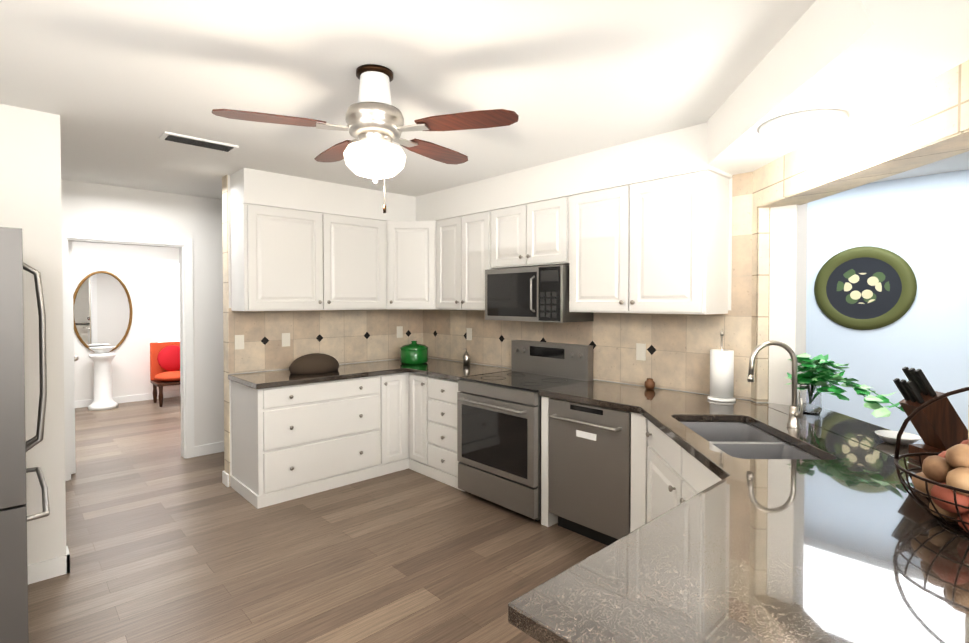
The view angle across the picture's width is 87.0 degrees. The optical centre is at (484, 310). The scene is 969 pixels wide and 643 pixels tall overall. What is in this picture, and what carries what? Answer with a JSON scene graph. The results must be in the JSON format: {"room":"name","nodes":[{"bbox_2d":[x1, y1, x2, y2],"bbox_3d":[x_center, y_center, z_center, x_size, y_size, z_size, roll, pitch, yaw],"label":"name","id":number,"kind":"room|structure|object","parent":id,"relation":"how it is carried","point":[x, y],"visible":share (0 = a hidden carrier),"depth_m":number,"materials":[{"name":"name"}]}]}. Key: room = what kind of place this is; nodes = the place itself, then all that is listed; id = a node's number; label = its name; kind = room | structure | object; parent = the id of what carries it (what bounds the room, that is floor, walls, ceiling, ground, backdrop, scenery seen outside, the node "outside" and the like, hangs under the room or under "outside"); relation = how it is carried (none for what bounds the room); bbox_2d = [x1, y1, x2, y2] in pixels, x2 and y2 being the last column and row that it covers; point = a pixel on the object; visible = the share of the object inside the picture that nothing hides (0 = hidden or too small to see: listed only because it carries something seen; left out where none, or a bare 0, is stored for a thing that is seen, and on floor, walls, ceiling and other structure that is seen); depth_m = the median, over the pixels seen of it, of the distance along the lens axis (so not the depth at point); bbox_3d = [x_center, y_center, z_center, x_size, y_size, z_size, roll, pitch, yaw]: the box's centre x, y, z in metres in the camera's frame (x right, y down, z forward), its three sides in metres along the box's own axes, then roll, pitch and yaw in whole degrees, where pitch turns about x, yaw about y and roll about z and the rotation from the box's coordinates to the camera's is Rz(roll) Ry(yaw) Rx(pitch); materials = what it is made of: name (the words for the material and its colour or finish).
{"room":"kitchen","nodes":[
{"label":"kitchen","id":0,"kind":"room"},
{"bbox_2d":[28,396,606,642],"bbox_3d":[-0.708,1.475,4.098,10.000,0.060,15.000,-1,1,-43],"label":"floor","id":1,"kind":"structure","parent":0,"point":[166,542],"depth_m":3.03,"materials":[{"name":"brown wood"}]},
{"bbox_2d":[0,227,49,642],"bbox_3d":[-2.319,0.581,2.022,0.891,1.800,0.910,-1,1,-43],"label":"fridge","id":2,"kind":"object","parent":1,"relation":"on","point":[15,446],"visible":1,"depth_m":1.92,"materials":[{"name":"grey metal"}]},
{"bbox_2d":[88,346,117,410],"bbox_3d":[-5.406,0.956,7.227,0.340,0.870,0.340,-1,1,-43],"label":"pedestal column","id":3,"kind":"structure","parent":1,"relation":"on","point":[102,357],"depth_m":7.14,"materials":[{"name":"white ceramic"}]},
{"bbox_2d":[150,341,179,406],"bbox_3d":[-4.622,0.934,7.618,0.540,0.900,0.500,-1,1,-43],"label":"chair","id":4,"kind":"object","parent":1,"relation":"on","point":[164,363],"visible":0.73,"depth_m":7.59,"materials":[{"name":"orange fabric"}]},
{"bbox_2d":[230,380,383,508],"bbox_3d":[-1.484,1.003,4.300,1.022,0.879,0.626,-1,1,-43],"label":"base cabinet","id":5,"kind":"object","parent":1,"relation":"on","point":[255,415],"depth_m":3.92,"materials":[{"name":"white wood"}]},
{"bbox_2d":[228,358,510,403],"bbox_3d":[-0.899,0.542,4.314,1.956,0.040,1.393,-1,1,-43],"label":"countertop","id":6,"kind":"structure","parent":5,"relation":"on","point":[372,378],"depth_m":4.25,"materials":[{"name":"grey stone"}]},
{"bbox_2d":[289,353,338,373],"bbox_3d":[-1.435,0.443,4.318,0.430,0.155,0.267,-1,1,-43],"label":"bread box","id":7,"kind":"object","parent":6,"relation":"on","point":[315,363],"visible":1,"depth_m":4.21,"materials":[{"name":"brown wood"}]},
{"bbox_2d":[400,341,427,363],"bbox_3d":[-0.679,0.402,4.928,0.274,0.216,0.274,-1,1,-43],"label":"canister","id":8,"kind":"object","parent":6,"relation":"on","point":[413,352],"visible":1,"depth_m":4.82,"materials":[{"name":"green ceramic"}]},
{"bbox_2d":[463,349,469,364],"bbox_3d":[-0.171,0.436,4.774,0.072,0.154,0.064,-1,1,-43],"label":"soap dispenser","id":9,"kind":"object","parent":6,"relation":"on","point":[466,358],"visible":1,"depth_m":4.75,"materials":[{"name":"silver metal"}]},
{"bbox_2d":[240,380,968,642],"bbox_3d":[0.832,0.579,2.152,2.712,0.040,2.517,-1,1,-43],"label":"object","id":10,"kind":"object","parent":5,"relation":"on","point":[739,533],"depth_m":1.36,"materials":[{"name":"grey stone"}]},
{"bbox_2d":[645,378,654,389],"bbox_3d":[1.122,0.499,3.465,0.068,0.072,0.068,-1,1,-43],"label":"decorative jar","id":11,"kind":"object","parent":10,"relation":"on","point":[649,383],"visible":1,"depth_m":3.44,"materials":[{"name":"brown ceramic"}]},
{"bbox_2d":[707,331,735,401],"bbox_3d":[1.432,0.332,3.081,0.156,0.418,0.156,-1,1,-43],"label":"paper towel holder","id":12,"kind":"object","parent":10,"relation":"on","point":[721,374],"visible":1,"depth_m":3.03,"materials":[{"name":"white paper"}]},
{"bbox_2d":[786,353,904,417],"bbox_3d":[1.732,0.391,2.436,0.253,0.322,0.800,0,1,4],"label":"potted plant","id":13,"kind":"object","parent":10,"relation":"on","point":[813,378],"visible":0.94,"depth_m":2.62,"materials":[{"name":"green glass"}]},
{"bbox_2d":[874,430,920,444],"bbox_3d":[1.736,0.540,2.146,0.154,0.034,0.154,-1,1,-43],"label":"dish","id":14,"kind":"object","parent":10,"relation":"on","point":[888,436],"visible":0.83,"depth_m":2.15,"materials":[{"name":"white ceramic"}]},
{"bbox_2d":[893,367,967,461],"bbox_3d":[1.663,0.388,1.895,0.235,0.347,0.100,0,1,2],"label":"knife block","id":15,"kind":"object","parent":10,"relation":"on","point":[939,426],"visible":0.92,"depth_m":1.86,"materials":[{"name":"brown wood"}]},
{"bbox_2d":[894,387,968,535],"bbox_3d":[1.322,0.382,1.323,0.408,0.378,0.410,-1,1,-43],"label":"basket","id":16,"kind":"object","parent":10,"relation":"on","point":[941,479],"visible":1,"depth_m":1.34,"materials":[{"name":"black metal"}]},
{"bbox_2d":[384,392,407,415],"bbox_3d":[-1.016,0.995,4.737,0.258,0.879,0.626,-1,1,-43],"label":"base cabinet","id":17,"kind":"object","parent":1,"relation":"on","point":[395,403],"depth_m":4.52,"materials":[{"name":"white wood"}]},
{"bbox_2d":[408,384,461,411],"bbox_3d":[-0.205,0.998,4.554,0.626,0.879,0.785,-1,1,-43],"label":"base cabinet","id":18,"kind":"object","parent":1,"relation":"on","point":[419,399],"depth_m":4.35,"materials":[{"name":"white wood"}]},
{"bbox_2d":[457,340,592,520],"bbox_3d":[0.285,0.858,3.920,0.739,1.180,0.792,-1,1,-43],"label":"electric range","id":19,"kind":"object","parent":1,"relation":"on","point":[499,437],"visible":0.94,"depth_m":3.75,"materials":[{"name":"silver metal"}]},
{"bbox_2d":[549,398,630,545],"bbox_3d":[0.833,1.024,3.375,0.666,0.868,0.604,-1,1,-43],"label":"dishwasher","id":20,"kind":"object","parent":1,"relation":"on","point":[590,471],"visible":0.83,"depth_m":3.17,"materials":[{"name":"silver metal"}]},
{"bbox_2d":[0,0,968,198],"bbox_3d":[-0.708,-1.124,4.054,10.000,0.060,15.000,-1,1,-43],"label":"ceiling","id":21,"kind":"structure","parent":0,"point":[120,87],"depth_m":2.31,"materials":[{"name":"white paint"}]},
{"bbox_2d":[159,131,238,151],"bbox_3d":[-1.824,-1.072,3.272,0.420,0.016,0.156,-1,1,-43],"label":"ceiling vent","id":22,"kind":"object","parent":21,"relation":"in","point":[191,140],"visible":1,"depth_m":3.24,"materials":[{"name":"white metal"}]},
{"bbox_2d":[212,64,518,212],"bbox_3d":[-0.497,-0.754,2.446,1.257,0.624,0.794,0,1,-2],"label":"ceiling fan light","id":23,"kind":"object","parent":21,"relation":"hanging from","point":[375,127],"visible":1,"depth_m":2.21,"materials":[{"name":"brown metal"}]},
{"bbox_2d":[0,60,968,584],"bbox_3d":[-0.094,0.184,3.589,6.570,2.540,13.450,-1,1,-43],"label":"wall","id":24,"kind":"structure","parent":0,"point":[921,124],"depth_m":3.38,"materials":[{"name":"paint"}]},
{"bbox_2d":[68,242,78,473],"bbox_3d":[-3.837,0.413,4.766,0.132,2.018,0.865,-1,1,-43],"label":"hall door","id":25,"kind":"structure","parent":24,"relation":"in","point":[72,357],"depth_m":4.44,"materials":[{"name":"white wood"}]},
{"bbox_2d":[73,271,132,351],"bbox_3d":[-5.566,0.028,7.442,0.724,1.204,0.036,-1,1,-43],"label":"oval mirror","id":26,"kind":"object","parent":24,"relation":"attached to","point":[102,308],"visible":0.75,"depth_m":7.44,"materials":[{"name":"gold metal"}]},
{"bbox_2d":[153,258,179,342],"bbox_3d":[-4.732,0.175,8.235,1.040,1.960,0.028,-1,1,-43],"label":"window","id":27,"kind":"structure","parent":24,"relation":"in","point":[166,311],"depth_m":7.98,"materials":[{"name":"white"}]},
{"bbox_2d":[235,335,243,349],"bbox_3d":[-2.019,0.263,4.207,0.072,0.118,0.008,-1,1,-43],"label":"electrical outlet","id":28,"kind":"object","parent":24,"relation":"attached to","point":[239,341],"visible":1,"depth_m":4.20,"materials":[{"name":"white plastic"}]},
{"bbox_2d":[282,333,289,346],"bbox_3d":[-1.738,0.259,4.470,0.072,0.118,0.008,-1,1,-43],"label":"electrical outlet","id":29,"kind":"object","parent":24,"relation":"attached to","point":[285,339],"visible":1,"depth_m":4.46,"materials":[{"name":"white plastic"}]},
{"bbox_2d":[230,203,385,310],"bbox_3d":[-1.490,-0.416,4.470,1.270,0.830,0.337,-1,1,-43],"label":"upper cabinet","id":30,"kind":"object","parent":24,"relation":"attached to","point":[283,259],"depth_m":4.24,"materials":[{"name":"white wood"}]},
{"bbox_2d":[397,326,402,337],"bbox_3d":[-0.875,0.225,5.274,0.072,0.118,0.009,-1,1,-43],"label":"light switch","id":31,"kind":"object","parent":24,"relation":"attached to","point":[399,331],"visible":1,"depth_m":5.27,"materials":[{"name":"white plastic"}]},
{"bbox_2d":[386,221,433,308],"bbox_3d":[-0.676,-0.425,5.011,0.657,0.830,0.657,-1,1,-43],"label":"upper cabinet","id":32,"kind":"object","parent":24,"relation":"attached to","point":[409,244],"depth_m":4.77,"materials":[{"name":"white wood"}]},
{"bbox_2d":[434,211,489,309],"bbox_3d":[-0.083,-0.419,4.610,0.337,0.830,0.740,-1,1,-43],"label":"upper cabinet","id":33,"kind":"object","parent":24,"relation":"attached to","point":[462,243],"depth_m":4.50,"materials":[{"name":"white wood"}]},
{"bbox_2d":[467,328,471,339],"bbox_3d":[-0.149,0.231,4.928,0.008,0.118,0.072,-1,1,-43],"label":"electrical outlet","id":34,"kind":"object","parent":24,"relation":"attached to","point":[469,333],"visible":1,"depth_m":4.92,"materials":[{"name":"white plastic"}]},
{"bbox_2d":[490,196,569,268],"bbox_3d":[0.443,-0.584,4.045,0.337,0.480,0.800,-1,1,-43],"label":"upper cabinet","id":35,"kind":"object","parent":24,"relation":"attached to","point":[536,233],"depth_m":3.89,"materials":[{"name":"white wood"}]},
{"bbox_2d":[485,265,593,322],"bbox_3d":[0.398,-0.123,4.010,0.440,0.410,0.788,-1,1,-43],"label":"over-the-range microwave","id":36,"kind":"object","parent":35,"relation":"attached to","point":[536,294],"visible":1,"depth_m":3.82,"materials":[{"name":"silver metal"}]},
{"bbox_2d":[636,343,645,360],"bbox_3d":[1.101,0.294,3.592,0.008,0.118,0.072,-1,1,-43],"label":"electrical outlet","id":37,"kind":"object","parent":24,"relation":"attached to","point":[640,351],"visible":1,"depth_m":3.59,"materials":[{"name":"white plastic"}]},
{"bbox_2d":[569,170,728,313],"bbox_3d":[1.051,-0.398,3.398,0.337,0.830,0.980,-1,1,-43],"label":"upper cabinet","id":38,"kind":"object","parent":24,"relation":"attached to","point":[659,246],"depth_m":3.16,"materials":[{"name":"white wood"}]},
{"bbox_2d":[230,0,968,220],"bbox_3d":[0.031,-0.939,2.828,2.600,0.268,4.805,-1,1,-43],"label":"soffit","id":39,"kind":"structure","parent":0,"point":[853,59],"depth_m":2.40,"materials":[{"name":"white paint"}]},
{"bbox_2d":[759,109,848,145],"bbox_3d":[1.381,-0.773,2.221,0.330,0.080,0.330,-1,1,-43],"label":"flush ceiling light","id":40,"kind":"object","parent":39,"relation":"attached to","point":[803,128],"visible":1,"depth_m":2.13,"materials":[{"name":"white glass"}]},
{"bbox_2d":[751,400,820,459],"bbox_3d":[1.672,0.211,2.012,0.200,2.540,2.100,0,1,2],"label":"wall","id":41,"kind":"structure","parent":0,"point":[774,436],"depth_m":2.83,"materials":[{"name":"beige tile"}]},
{"bbox_2d":[806,169,968,440],"bbox_3d":[3.518,0.171,4.330,0.120,2.540,9.400,-1,1,-43],"label":"wall","id":42,"kind":"structure","parent":0,"point":[919,225],"depth_m":4.25,"materials":[{"name":"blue paint"}]},
{"bbox_2d":[814,246,916,329],"bbox_3d":[3.294,-0.191,4.450,0.030,0.730,0.730,-1,1,-43],"label":"decorative plate","id":43,"kind":"object","parent":42,"relation":"attached to","point":[865,288],"visible":1,"depth_m":4.44,"materials":[{"name":"green ceramic"}]}
]}

